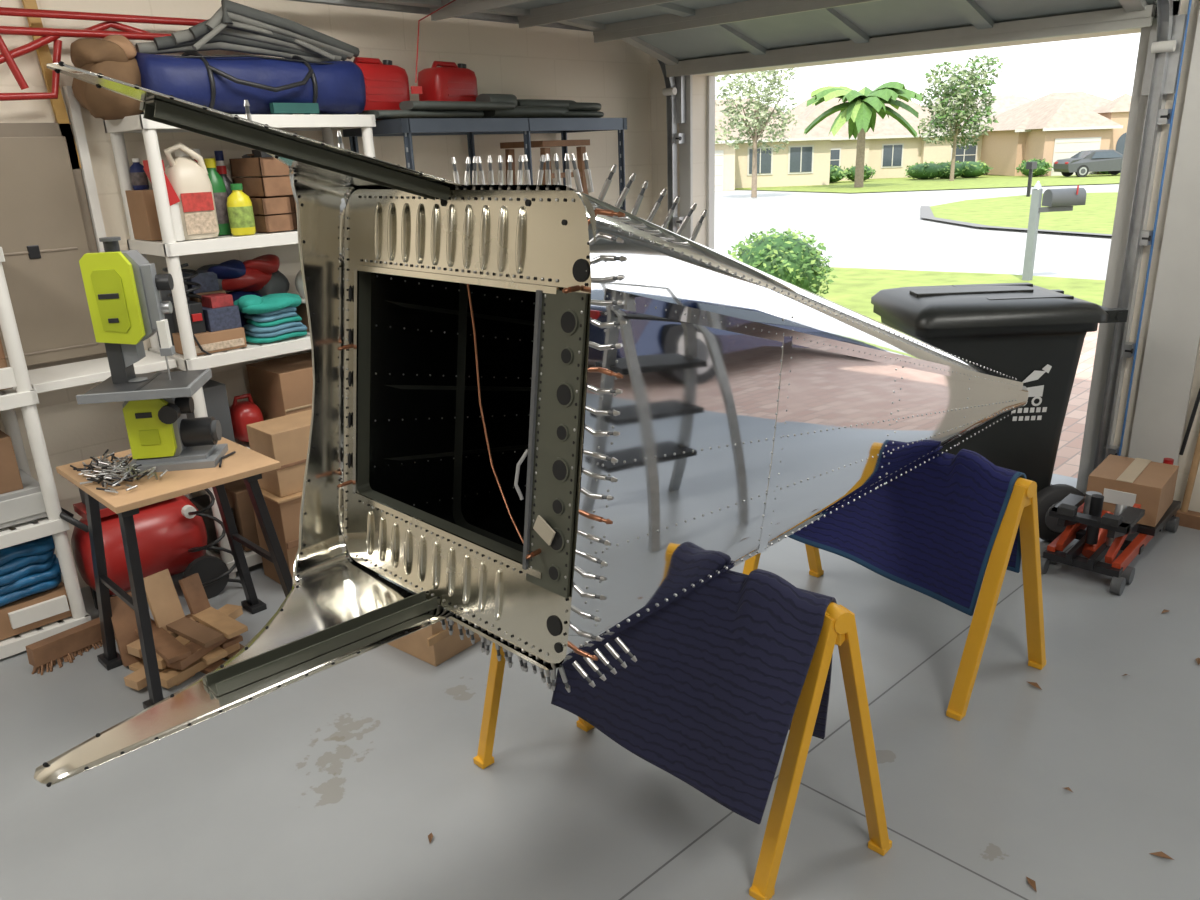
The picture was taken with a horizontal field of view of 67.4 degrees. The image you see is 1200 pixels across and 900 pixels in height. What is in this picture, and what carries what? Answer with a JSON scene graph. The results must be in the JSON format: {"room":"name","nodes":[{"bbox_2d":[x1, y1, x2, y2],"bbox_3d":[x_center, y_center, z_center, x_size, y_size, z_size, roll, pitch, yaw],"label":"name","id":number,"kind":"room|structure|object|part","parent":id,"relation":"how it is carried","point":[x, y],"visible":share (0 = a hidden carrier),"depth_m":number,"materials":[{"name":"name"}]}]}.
{"room":"home garage","nodes":[
{"label":"home garage","id":0,"kind":"room"},
{"bbox_2d":[0,0,652,588],"bbox_3d":[-2.459,-0.689,3.363,0.200,2.750,8.220,15,25,42],"label":"wall","id":1,"kind":"structure","parent":0,"point":[535,62],"depth_m":4.30,"materials":[{"name":"beige paint"}]},
{"bbox_2d":[22,0,81,169],"bbox_3d":[-2.079,-1.514,3.346,0.020,0.903,0.100,15,25,42],"label":"wooden yardstick","id":2,"kind":"object","parent":1,"relation":"attached to","point":[44,55],"visible":0.69,"depth_m":3.38,"materials":[{"name":"yellow wood"}]},
{"bbox_2d":[0,123,106,369],"bbox_3d":[-2.197,-0.749,3.437,0.052,0.940,0.515,15,25,42],"label":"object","id":3,"kind":"object","parent":1,"relation":"attached to","point":[46,227],"visible":0.85,"depth_m":3.46,"materials":[{"name":"metal"}]},
{"bbox_2d":[62,86,105,251],"bbox_3d":[-2.007,-0.865,3.607,0.050,1.100,0.033,15,25,42],"label":"cable conduit","id":4,"kind":"object","parent":1,"relation":"attached to","point":[72,105],"visible":0.57,"depth_m":3.50,"materials":[{"name":"white plastic"}]},
{"bbox_2d":[0,7,207,100],"bbox_3d":[-1.776,-1.542,3.564,0.158,0.334,1.258,15,25,42],"label":"bicycle frame","id":5,"kind":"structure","parent":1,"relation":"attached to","point":[49,35],"depth_m":3.29,"materials":[{"name":"paint"}]},
{"bbox_2d":[650,0,1199,511],"bbox_3d":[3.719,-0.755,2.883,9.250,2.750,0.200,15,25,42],"label":"door frame","id":6,"kind":"structure","parent":1,"relation":"in","point":[699,82],"depth_m":4.18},
{"bbox_2d":[679,0,1199,494],"bbox_3d":[1.627,-1.323,4.817,2.940,2.750,0.245,15,25,42],"label":"door frame","id":7,"kind":"structure","parent":1,"relation":"attached to","point":[1173,337],"depth_m":4.02,"materials":[{"name":"white paint"}]},
{"bbox_2d":[289,0,685,232],"bbox_3d":[-0.398,-1.099,4.917,0.120,2.362,2.590,15,25,42],"label":"door track","id":8,"kind":"object","parent":7,"relation":"attached to","point":[675,93],"depth_m":5.47,"materials":[{"name":"silver metal"}]},
{"bbox_2d":[1093,0,1187,469],"bbox_3d":[1.489,-0.578,3.146,0.120,2.362,2.590,15,25,42],"label":"door track","id":9,"kind":"object","parent":7,"relation":"attached to","point":[1167,33],"depth_m":3.87,"materials":[{"name":"silver metal"}]},
{"bbox_2d":[356,0,1156,76],"bbox_3d":[0.595,-1.870,3.795,2.580,0.305,2.275,15,25,42],"label":"garage door","id":10,"kind":"structure","parent":9,"relation":"attached to","point":[691,37],"depth_m":4.31,"materials":[{"name":"paint"}]},
{"bbox_2d":[410,0,455,93],"bbox_3d":[-0.728,-1.768,3.931,0.038,0.408,0.372,7,20,25],"label":"cord","id":11,"kind":"object","parent":10,"relation":"attached to","point":[414,89],"visible":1,"depth_m":3.85,"materials":[{"name":"red paint"}]},
{"bbox_2d":[1118,0,1191,455],"bbox_3d":[2.440,-0.793,4.007,0.010,2.200,0.010,15,25,42],"label":"cable","id":12,"kind":"object","parent":10,"relation":"attached to","point":[1190,1],"visible":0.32,"depth_m":3.95,"materials":[{"name":"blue metal"}]},
{"bbox_2d":[1179,388,1199,454],"bbox_3d":[2.636,-0.282,3.956,0.044,0.653,0.058,-2,18,0],"label":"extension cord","id":13,"kind":"object","parent":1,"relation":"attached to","point":[1197,400],"visible":1,"depth_m":4.00,"materials":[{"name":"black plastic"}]},
{"bbox_2d":[0,474,1199,899],"bbox_3d":[0.968,1.598,0.794,9.450,0.200,8.020,15,25,42],"label":"floor","id":14,"kind":"structure","parent":0,"point":[333,783],"depth_m":2.55,"materials":[{"name":"paint"}]},
{"bbox_2d":[0,247,90,659],"bbox_3d":[-2.459,0.081,3.097,0.400,1.460,0.920,15,25,42],"label":"shelving unit","id":15,"kind":"object","parent":14,"relation":"on","point":[24,396],"visible":0.52,"depth_m":3.29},
{"bbox_2d":[0,338,16,390],"bbox_3d":[-2.272,-0.317,3.143,0.310,0.228,0.300,15,25,42],"label":"cardboard box","id":16,"kind":"object","parent":15,"relation":"on","point":[7,378],"visible":1,"depth_m":3.14,"materials":[{"name":"brown cardboard"}]},
{"bbox_2d":[0,430,46,528],"bbox_3d":[-2.276,0.109,3.275,0.295,0.320,0.360,15,25,42],"label":"bin","id":17,"kind":"object","parent":15,"relation":"on","point":[21,498],"visible":1,"depth_m":3.26,"materials":[{"name":"cardboard"}]},
{"bbox_2d":[0,535,71,639],"bbox_3d":[-2.245,0.493,3.410,0.310,0.334,0.393,15,25,42],"label":"tarp","id":18,"kind":"object","parent":15,"relation":"on","point":[33,594],"visible":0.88,"depth_m":3.35,"materials":[{"name":"fabric"}]},
{"bbox_2d":[28,350,176,393],"bbox_3d":[-1.982,-0.312,3.535,0.300,0.035,0.510,15,25,42],"label":"shelf","id":19,"kind":"object","parent":15,"relation":"attached to","point":[63,376],"visible":0.62,"depth_m":3.46,"materials":[{"name":"plastic"}]},
{"bbox_2d":[25,618,115,674],"bbox_3d":[-1.934,0.714,3.304,0.085,0.098,0.305,10,22,33],"label":"push broom","id":20,"kind":"object","parent":14,"relation":"on","point":[67,644],"visible":0.8,"depth_m":3.27,"materials":[{"name":"brown wood"}]},
{"bbox_2d":[60,487,228,609],"bbox_3d":[-1.881,0.342,3.642,0.400,0.580,0.530,15,25,42],"label":"air compressor","id":21,"kind":"object","parent":14,"relation":"on","point":[165,531],"visible":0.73,"depth_m":3.57,"materials":[{"name":"red paint"}]},
{"bbox_2d":[56,437,292,708],"bbox_3d":[-1.422,0.395,3.163,0.580,0.750,0.600,15,25,42],"label":"work table","id":22,"kind":"object","parent":14,"relation":"on","point":[246,464],"visible":0.66,"depth_m":3.00,"materials":[{"name":"brown wood"}]},
{"bbox_2d":[76,237,228,472],"bbox_3d":[-1.452,-0.295,2.872,0.340,0.745,0.291,-5,19,-8],"label":"saw","id":23,"kind":"object","parent":22,"relation":"on","point":[122,288],"visible":1,"depth_m":2.86,"materials":[{"name":"plastic"}]},
{"bbox_2d":[219,451,235,466],"bbox_3d":[-1.267,0.031,3.032,0.032,0.008,0.151,-3,18,-3],"label":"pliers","id":24,"kind":"object","parent":22,"relation":"on","point":[233,452],"visible":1,"depth_m":3.05,"materials":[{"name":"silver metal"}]},
{"bbox_2d":[110,569,247,690],"bbox_3d":[-1.486,0.617,3.206,0.434,0.305,0.378,-13,22,-30],"label":"scraps","id":25,"kind":"object","parent":14,"relation":"on","point":[192,643],"visible":0.82,"depth_m":3.21,"materials":[{"name":"wood"}]},
{"bbox_2d":[188,489,240,586],"bbox_3d":[-1.566,0.373,3.629,0.173,0.481,0.237,15,25,42],"label":"air hose","id":26,"kind":"object","parent":14,"relation":"on","point":[210,546],"visible":0.66,"depth_m":3.59,"materials":[{"name":"black plastic"}]},
{"bbox_2d":[103,114,375,578],"bbox_3d":[-1.433,-0.488,4.024,0.400,1.880,0.980,15,25,42],"label":"shelving unit","id":27,"kind":"object","parent":14,"relation":"on","point":[168,247],"visible":0.27,"depth_m":3.61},
{"bbox_2d":[70,35,142,119],"bbox_3d":[-1.846,-1.396,3.377,0.276,0.298,0.248,15,25,42],"label":"cloth sack","id":28,"kind":"object","parent":27,"relation":"on","point":[112,56],"visible":0.91,"depth_m":3.30,"materials":[{"name":"brown fabric"}]},
{"bbox_2d":[125,189,161,240],"bbox_3d":[-1.802,-0.940,3.595,0.190,0.190,0.085,15,25,42],"label":"cardboard box","id":29,"kind":"object","parent":27,"relation":"on","point":[141,203],"visible":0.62,"depth_m":3.54,"materials":[{"name":"brown cardboard"}]},
{"bbox_2d":[130,158,148,189],"bbox_3d":[-1.845,-1.103,3.598,0.061,0.120,0.061,15,25,42],"label":"bottle","id":30,"kind":"object","parent":29,"relation":"on","point":[139,179],"visible":0.92,"depth_m":3.58,"materials":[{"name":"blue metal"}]},
{"bbox_2d":[143,160,184,240],"bbox_3d":[-1.671,-0.955,3.451,0.077,0.300,0.102,15,25,42],"label":"spray bottle","id":31,"kind":"object","parent":27,"relation":"on","point":[173,198],"visible":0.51,"depth_m":3.45,"materials":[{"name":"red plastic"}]},
{"bbox_2d":[162,263,211,354],"bbox_3d":[-1.649,-0.554,3.627,0.171,0.395,0.133,15,25,42],"label":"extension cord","id":32,"kind":"object","parent":27,"relation":"on","point":[195,272],"visible":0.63,"depth_m":3.60,"materials":[{"name":"black plastic"}]},
{"bbox_2d":[164,142,218,239],"bbox_3d":[-1.621,-1.020,3.545,0.144,0.362,0.170,15,25,42],"label":"plastic jug","id":33,"kind":"object","parent":27,"relation":"on","point":[190,180],"visible":0.88,"depth_m":3.50,"materials":[{"name":"white plastic"}]},
{"bbox_2d":[190,149,200,162],"bbox_3d":[-1.667,-1.080,3.764,0.090,0.340,0.090,15,25,42],"label":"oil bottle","id":34,"kind":"object","parent":27,"relation":"on","point":[195,150],"visible":0.08,"depth_m":3.71,"materials":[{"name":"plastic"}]},
{"bbox_2d":[157,270,246,354],"bbox_3d":[-1.665,-0.576,3.740,0.315,0.300,0.260,15,25,42],"label":"cartons","id":35,"kind":"object","parent":27,"relation":"on","point":[215,320],"visible":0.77,"depth_m":3.68,"materials":[{"name":"cardboard"}]},
{"bbox_2d":[186,379,234,553],"bbox_3d":[-1.428,-0.062,4.177,0.270,0.805,0.920,15,25,42],"label":"cartons","id":36,"kind":"object","parent":27,"relation":"on","point":[215,394],"visible":0.11,"depth_m":3.79,"materials":[{"name":"cardboard"}]},
{"bbox_2d":[204,158,231,234],"bbox_3d":[-1.573,-1.036,3.683,0.091,0.300,0.091,15,25,42],"label":"oil bottle","id":37,"kind":"object","parent":27,"relation":"on","point":[218,186],"visible":0.6,"depth_m":3.66,"materials":[{"name":"green plastic"}]},
{"bbox_2d":[214,151,231,181],"bbox_3d":[-1.597,-1.100,3.833,0.071,0.330,0.071,15,25,42],"label":"bottle","id":38,"kind":"object","parent":27,"relation":"on","point":[219,157],"visible":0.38,"depth_m":3.78,"materials":[{"name":"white plastic"}]},
{"bbox_2d":[216,166,232,196],"bbox_3d":[-1.567,-1.051,3.775,0.080,0.270,0.080,15,25,42],"label":"bottle","id":39,"kind":"object","parent":27,"relation":"on","point":[222,171],"visible":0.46,"depth_m":3.73,"materials":[{"name":"black plastic"}]},
{"bbox_2d":[227,183,255,235],"bbox_3d":[-1.462,-0.978,3.655,0.097,0.200,0.097,15,25,42],"label":"squeeze bottle","id":40,"kind":"object","parent":27,"relation":"on","point":[239,204],"visible":1,"depth_m":3.63,"materials":[{"name":"yellow plastic"}]},
{"bbox_2d":[224,479,259,551],"bbox_3d":[-1.516,0.238,4.127,0.290,0.275,0.400,15,25,42],"label":"cardboard box","id":41,"kind":"object","parent":27,"relation":"on","point":[239,500],"visible":0.2,"depth_m":3.91,"materials":[{"name":"brown cardboard"}]},
{"bbox_2d":[197,254,289,330],"bbox_3d":[-1.565,-0.665,3.946,0.210,0.350,0.408,15,25,42],"label":"rag","id":42,"kind":"object","parent":27,"relation":"on","point":[260,276],"visible":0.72,"depth_m":3.90,"materials":[{"name":"red fabric"}]},
{"bbox_2d":[229,393,263,441],"bbox_3d":[-1.562,-0.141,3.959,0.160,0.213,0.140,15,25,42],"label":"propane tank","id":43,"kind":"object","parent":27,"relation":"on","point":[243,413],"visible":0.74,"depth_m":3.90,"materials":[{"name":"red metal"}]},
{"bbox_2d":[135,50,365,114],"bbox_3d":[-1.415,-1.488,3.685,0.392,0.258,0.910,15,25,42],"label":"duffel bag","id":44,"kind":"object","parent":27,"relation":"on","point":[222,83],"visible":0.77,"depth_m":3.57,"materials":[{"name":"blue fabric"}]},
{"bbox_2d":[135,0,359,61],"bbox_3d":[-1.374,-1.683,3.632,0.914,0.223,0.180,-17,23,-37],"label":"folding chairs","id":45,"kind":"object","parent":44,"relation":"on","point":[236,27],"visible":0.93,"depth_m":3.60,"materials":[{"name":"grey metal"}]},
{"bbox_2d":[233,293,306,342],"bbox_3d":[-1.419,-0.578,3.879,0.226,0.203,0.285,15,25,42],"label":"folded towels","id":46,"kind":"object","parent":27,"relation":"on","point":[270,317],"visible":0.98,"depth_m":3.81,"materials":[{"name":"teal fabric"}]},
{"bbox_2d":[249,197,293,232],"bbox_3d":[-1.442,-1.007,3.840,0.290,0.137,0.120,15,25,42],"label":"cardboard boxes","id":47,"kind":"object","parent":27,"relation":"on","point":[267,211],"visible":0.64,"depth_m":3.74,"materials":[{"name":"brown cardboard"}]},
{"bbox_2d":[229,157,292,196],"bbox_3d":[-1.345,-1.188,3.896,0.280,0.155,0.380,15,25,42],"label":"cardboard boxes","id":48,"kind":"object","parent":47,"relation":"on","point":[271,185],"visible":0.44,"depth_m":3.73,"materials":[{"name":"brown cardboard"}]},
{"bbox_2d":[242,150,272,157],"bbox_3d":[-1.347,-1.264,3.854,0.282,0.056,0.344,15,25,42],"label":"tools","id":49,"kind":"object","parent":48,"relation":"on","point":[255,153],"visible":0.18,"depth_m":3.70,"materials":[{"name":"black metal"}]},
{"bbox_2d":[246,352,312,420],"bbox_3d":[-1.377,-0.255,4.149,0.325,0.305,0.330,15,25,42],"label":"cardboard box","id":50,"kind":"object","parent":27,"relation":"on","point":[283,386],"visible":0.38,"depth_m":4.00,"materials":[{"name":"brown cardboard"}]},
{"bbox_2d":[272,195,296,229],"bbox_3d":[-1.295,-1.059,3.981,0.290,0.137,0.260,15,25,42],"label":"cardboard box","id":51,"kind":"object","parent":27,"relation":"on","point":[292,200],"visible":0.17,"depth_m":3.81,"materials":[{"name":"brown cardboard"}]},
{"bbox_2d":[269,103,318,113],"bbox_3d":[-1.425,-1.340,3.527,0.040,0.050,0.690,15,25,42],"label":"box","id":52,"kind":"object","parent":27,"relation":"on","point":[275,108],"visible":0.5,"depth_m":3.67,"materials":[{"name":"teal plastic"}]},
{"bbox_2d":[295,270,308,331],"bbox_3d":[-1.264,-0.700,4.082,0.260,0.290,0.260,15,25,42],"label":"hard hat","id":53,"kind":"object","parent":27,"relation":"on","point":[301,310],"visible":0.09,"depth_m":4.03,"materials":[{"name":"white plastic"}]},
{"bbox_2d":[253,488,301,583],"bbox_3d":[-1.235,0.324,3.889,0.285,0.412,0.410,15,25,42],"label":"cardboard box","id":54,"kind":"object","parent":14,"relation":"on","point":[284,512],"visible":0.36,"depth_m":3.68,"materials":[{"name":"cardboard"}]},
{"bbox_2d":[246,409,311,496],"bbox_3d":[-1.261,0.007,3.768,0.225,0.267,0.310,15,25,42],"label":"box","id":55,"kind":"object","parent":54,"relation":"on","point":[283,439],"visible":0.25,"depth_m":3.65,"materials":[{"name":"brown cardboard"}]},
{"bbox_2d":[387,619,480,666],"bbox_3d":[-0.571,0.571,3.360,0.320,0.232,0.456,12,23,37],"label":"box","id":56,"kind":"object","parent":14,"relation":"on","point":[431,644],"visible":0.21,"depth_m":3.18,"materials":[{"name":"brown cardboard"}]},
{"bbox_2d":[343,118,626,210],"bbox_3d":[-0.503,-0.790,4.859,0.490,1.860,1.450,15,25,42],"label":"shelving unit","id":57,"kind":"object","parent":14,"relation":"on","point":[407,128],"visible":0.25,"depth_m":4.41,"materials":[{"name":"metal"}]},
{"bbox_2d":[358,94,603,119],"bbox_3d":[-0.539,-1.720,4.513,0.370,0.115,1.440,15,25,42],"label":"flat panel","id":58,"kind":"object","parent":57,"relation":"on","point":[485,105],"visible":0.87,"depth_m":4.38,"materials":[{"name":"grey metal"}]},
{"bbox_2d":[353,57,409,110],"bbox_3d":[-1.044,-1.671,4.118,0.182,0.228,0.340,12,23,37],"label":"gas can","id":59,"kind":"object","parent":58,"relation":"on","point":[386,84],"visible":0.59,"depth_m":4.07,"materials":[{"name":"red plastic"}]},
{"bbox_2d":[417,61,477,100],"bbox_3d":[-0.744,-1.778,4.407,0.182,0.228,0.280,12,23,37],"label":"gas can","id":60,"kind":"object","parent":58,"relation":"on","point":[444,81],"visible":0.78,"depth_m":4.32,"materials":[{"name":"red plastic"}]},
{"bbox_2d":[500,139,589,194],"bbox_3d":[-0.284,-1.386,4.894,0.340,0.556,0.340,15,25,42],"label":"wooden stool","id":61,"kind":"object","parent":57,"relation":"on","point":[548,143],"visible":0.44,"depth_m":4.78,"materials":[{"name":"brown wood"}]},
{"bbox_2d":[473,602,891,899],"bbox_3d":[0.172,0.620,2.352,1.131,0.726,0.357,11,22,34],"label":"sawhorse","id":62,"kind":"object","parent":14,"relation":"on","point":[839,628],"visible":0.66,"depth_m":2.09,"materials":[{"name":"yellow paint"}]},
{"bbox_2d":[551,569,836,823],"bbox_3d":[0.221,0.498,2.223,0.678,0.516,0.369,11,22,34],"label":"blanket","id":63,"kind":"object","parent":62,"relation":"on","point":[709,698],"visible":0.73,"depth_m":2.10,"materials":[{"name":"blue fabric"}]},
{"bbox_2d":[34,61,1028,786],"bbox_3d":[0.163,-0.320,2.318,0.897,1.166,3.077,15,25,42],"label":"tail cone","id":64,"kind":"object","parent":63,"relation":"on","point":[547,417],"visible":1,"depth_m":1.94,"materials":[{"name":"silver metal"}]},
{"bbox_2d":[428,609,1199,891],"bbox_3d":[1.005,0.857,2.671,2.736,0.008,1.270,-16,23,-35],"label":"dry leaves","id":65,"kind":"object","parent":14,"relation":"on","point":[1031,882],"visible":0.89,"depth_m":2.22,"materials":[{"name":"brown plant"}]},
{"bbox_2d":[743,477,1045,720],"bbox_3d":[1.004,0.320,3.159,0.508,0.726,0.991,-15,22,-33],"label":"sawhorse","id":66,"kind":"object","parent":14,"relation":"on","point":[1021,511],"visible":0.58,"depth_m":2.75,"materials":[{"name":"yellow paint"}]},
{"bbox_2d":[788,449,1026,615],"bbox_3d":[1.015,0.170,3.059,0.259,0.480,0.814,-15,22,-34],"label":"blanket","id":67,"kind":"object","parent":66,"relation":"on","point":[932,529],"visible":0.55,"depth_m":2.89,"materials":[{"name":"blue fabric"}]},
{"bbox_2d":[871,283,1127,541],"bbox_3d":[1.722,-0.191,4.072,0.870,1.068,0.700,-2,18,0],"label":"trash bin","id":68,"kind":"object","parent":14,"relation":"on","point":[1031,334],"visible":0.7,"depth_m":3.72,"materials":[{"name":"plastic"}]},
{"bbox_3d":[1.660,-0.652,3.917,0.780,0.093,0.700,-2,18,0],"label":"lid","id":69,"kind":"part","parent":68,"relation":"part of","materials":[{"name":"plastic"}]},
{"bbox_2d":[1040,491,1180,594],"bbox_3d":[2.172,0.269,3.794,0.318,0.340,0.860,15,25,42],"label":"jack","id":70,"kind":"object","parent":14,"relation":"on","point":[1106,532],"visible":0.94,"depth_m":3.58,"materials":[{"name":"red metal"}]},
{"bbox_2d":[1086,454,1178,526],"bbox_3d":[2.284,0.166,3.869,0.270,0.174,0.347,14,24,40],"label":"cardboard box","id":71,"kind":"object","parent":70,"relation":"on","point":[1126,481],"visible":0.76,"depth_m":3.77,"materials":[{"name":"cardboard"}]},
{"bbox_2d":[1163,458,1173,464],"bbox_3d":[2.568,0.179,4.101,0.058,0.290,0.058,15,25,42],"label":"spray can","id":72,"kind":"object","parent":14,"relation":"on","point":[1166,460],"visible":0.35,"depth_m":4.05,"materials":[{"name":"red plastic"}]},
{"bbox_2d":[1175,430,1199,529],"bbox_3d":[2.663,-0.170,3.935,0.180,1.053,0.144,15,25,42],"label":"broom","id":73,"kind":"object","parent":14,"relation":"on","point":[1190,519],"visible":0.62,"depth_m":4.03,"materials":[{"name":"brown wood"}]},
{"label":"outside","id":74,"kind":"structure","parent":0,"visible":0},
{"bbox_2d":[714,183,1118,279],"bbox_3d":[29.227,-21.397,69.565,180.000,2.994,135.170,15,25,42],"label":"street","id":75,"kind":"structure","parent":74,"point":[867,230],"depth_m":20.23,"materials":[{"name":"grey asphalt"}]},
{"bbox_2d":[715,67,798,197],"bbox_3d":[6.819,-14.315,39.624,3.732,6.164,3.767,15,25,42],"label":"tree","id":76,"kind":"object","parent":75,"relation":"on","point":[759,123],"visible":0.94,"depth_m":39.26,"materials":[{"name":"green plant"}]},
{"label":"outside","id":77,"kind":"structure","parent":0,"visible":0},
{"bbox_2d":[735,173,1120,321],"bbox_3d":[25.885,-16.081,52.661,100.000,1.664,105.170,15,25,42],"label":"lawn","id":78,"kind":"structure","parent":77,"point":[853,289],"depth_m":22.55,"materials":[{"name":"green plant"}]},
{"bbox_2d":[715,99,841,190],"bbox_3d":[8.102,-19.182,56.191,12.000,5.200,12.450,-2,18,0],"label":"house","id":79,"kind":"structure","parent":78,"relation":"on","point":[805,161],"depth_m":53.37,"materials":[{"name":"beige paint"}]},
{"bbox_2d":[727,228,837,297],"bbox_3d":[1.981,-1.983,10.028,1.294,0.974,1.316,15,25,42],"label":"shrub","id":80,"kind":"object","parent":78,"relation":"on","point":[786,257],"visible":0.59,"depth_m":9.66,"materials":[{"name":"green plant"}]},
{"bbox_2d":[829,165,846,182],"bbox_3d":[14.767,-17.625,57.502,2.249,1.181,2.279,15,25,42],"label":"shrub","id":81,"kind":"object","parent":78,"relation":"on","point":[836,173],"visible":0.51,"depth_m":56.90,"materials":[{"name":"green plant"}]},
{"bbox_2d":[845,164,875,180],"bbox_3d":[16.610,-17.713,57.511,2.013,1.192,2.064,1,19,11],"label":"shrub","id":82,"kind":"object","parent":78,"relation":"on","point":[850,173],"visible":0.64,"depth_m":57.12,"materials":[{"name":"green plant"}]},
{"bbox_2d":[790,96,934,180],"bbox_3d":[18.674,-22.890,65.626,15.000,5.800,12.450,-2,18,0],"label":"house","id":83,"kind":"structure","parent":78,"relation":"on","point":[891,147],"depth_m":62.78,"materials":[{"name":"beige paint"}]},
{"bbox_2d":[804,82,922,187],"bbox_3d":[13.846,-16.533,47.433,5.546,5.177,5.475,-9,20,-20],"label":"palm tree","id":84,"kind":"object","parent":78,"relation":"on","point":[862,106],"visible":1,"depth_m":46.19,"materials":[{"name":"green plant"}]},
{"bbox_2d":[904,161,948,178],"bbox_3d":[20.958,-17.936,57.566,2.924,1.203,2.846,2,19,13],"label":"shrub","id":85,"kind":"object","parent":78,"relation":"on","point":[931,170],"visible":0.97,"depth_m":56.80,"materials":[{"name":"green plant"}]},
{"bbox_2d":[938,161,964,178],"bbox_3d":[22.302,-17.959,57.620,2.854,1.178,2.639,15,25,42],"label":"shrub","id":86,"kind":"object","parent":78,"relation":"on","point":[959,169],"visible":0.61,"depth_m":56.73,"materials":[{"name":"green plant"}]},
{"bbox_2d":[917,54,1003,180],"bbox_3d":[20.562,-19.098,51.973,4.386,6.821,4.516,15,25,42],"label":"tree","id":87,"kind":"object","parent":78,"relation":"on","point":[943,112],"visible":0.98,"depth_m":51.15,"materials":[{"name":"green plant"}]},
{"bbox_2d":[957,160,992,177],"bbox_3d":[23.729,-17.969,57.586,2.665,1.174,2.790,-5,19,-8],"label":"shrub","id":88,"kind":"object","parent":78,"relation":"on","point":[972,169],"visible":0.79,"depth_m":56.74,"materials":[{"name":"green plant"}]},
{"bbox_2d":[920,94,1032,174],"bbox_3d":[28.241,-23.959,68.338,17.713,5.500,18.844,15,25,42],"label":"house","id":89,"kind":"structure","parent":78,"relation":"on","point":[938,153],"depth_m":62.52,"materials":[{"name":"beige paint"}]},
{"bbox_2d":[921,206,1111,235],"bbox_3d":[9.544,-5.979,23.237,1.913,0.174,12.950,-1,18,2],"label":"curb","id":90,"kind":"object","parent":78,"relation":"on","point":[926,212],"visible":0.78,"depth_m":21.40,"materials":[{"name":"concrete"}]},
{"bbox_2d":[1026,162,1036,196],"bbox_3d":[15.650,-9.845,32.751,0.200,1.225,0.500,15,25,42],"label":"mailbox","id":91,"kind":"object","parent":78,"relation":"on","point":[1029,165],"visible":0.96,"depth_m":32.66,"materials":[{"name":"black plastic"}]},
{"bbox_2d":[1016,158,1052,176],"bbox_3d":[26.363,-17.146,54.692,2.129,1.189,2.045,15,25,42],"label":"shrub","id":92,"kind":"object","parent":78,"relation":"on","point":[1043,167],"visible":0.79,"depth_m":54.25,"materials":[{"name":"green plant"}]},
{"bbox_2d":[1022,181,1085,280],"bbox_3d":[6.055,-2.929,12.023,0.719,1.300,0.215,-5,19,-10],"label":"mailbox","id":93,"kind":"object","parent":78,"relation":"on","point":[1063,199],"visible":1,"depth_m":11.88,"materials":[{"name":"metal"}]},
{"bbox_2d":[979,92,1131,175],"bbox_3d":[31.444,-21.205,60.019,11.000,5.100,12.450,-2,18,0],"label":"house","id":94,"kind":"structure","parent":78,"relation":"on","point":[1053,127],"depth_m":55.50,"materials":[{"name":"beige paint"}]},
{"bbox_2d":[1053,323,1098,477],"bbox_3d":[7.002,-0.365,6.012,8.600,0.153,8.370,15,25,42],"label":"driveway","id":95,"kind":"structure","parent":78,"relation":"on","point":[1067,461],"depth_m":6.03,"materials":[{"name":"brick"}]},
{"bbox_2d":[1053,150,1122,176],"bbox_3d":[28.715,-16.508,51.773,4.440,1.440,1.840,-2,18,0],"label":"car","id":96,"kind":"object","parent":78,"relation":"on","point":[1081,163],"visible":0.68,"depth_m":50.99,"materials":[{"name":"grey metal"}]}
]}

